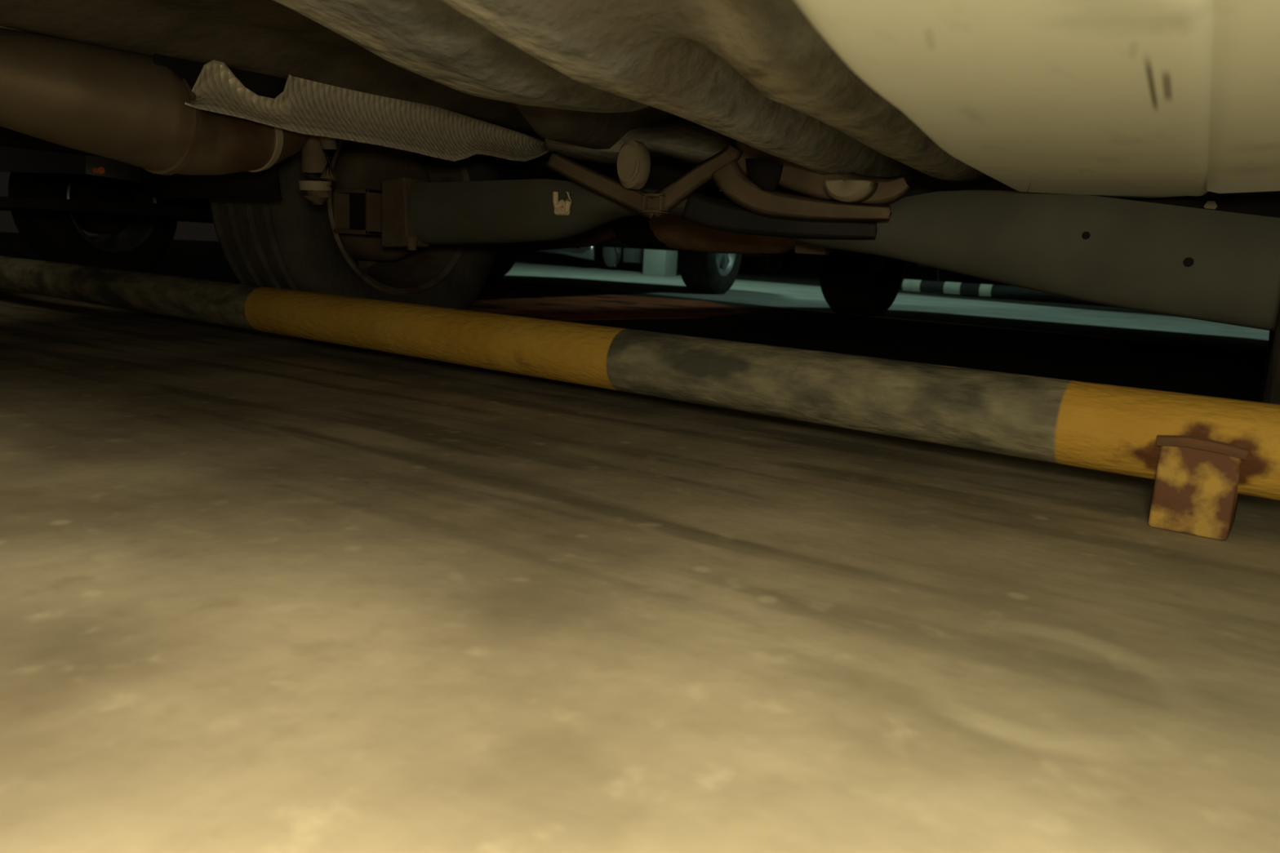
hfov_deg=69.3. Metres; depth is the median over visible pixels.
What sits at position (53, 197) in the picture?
car
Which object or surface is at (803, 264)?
wall
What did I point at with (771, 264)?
car
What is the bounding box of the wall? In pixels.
[518,246,1006,284]
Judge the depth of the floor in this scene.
0.55 m
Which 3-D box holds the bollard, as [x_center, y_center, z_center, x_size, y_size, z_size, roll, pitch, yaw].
[0.206,-1.863,8.473,0.240,0.950,0.220,10,13,33]
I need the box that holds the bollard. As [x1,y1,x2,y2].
[642,248,677,275]
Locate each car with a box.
[0,0,1279,404]
[0,146,761,293]
[538,246,797,275]
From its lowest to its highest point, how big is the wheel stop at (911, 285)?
0.117 m
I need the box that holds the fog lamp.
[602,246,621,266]
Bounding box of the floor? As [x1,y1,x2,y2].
[0,231,1279,852]
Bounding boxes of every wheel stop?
[0,255,1279,540]
[898,279,1155,313]
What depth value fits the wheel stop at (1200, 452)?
0.97 m
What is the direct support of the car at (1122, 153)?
on the floor
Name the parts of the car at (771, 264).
chrome trim, chrome trim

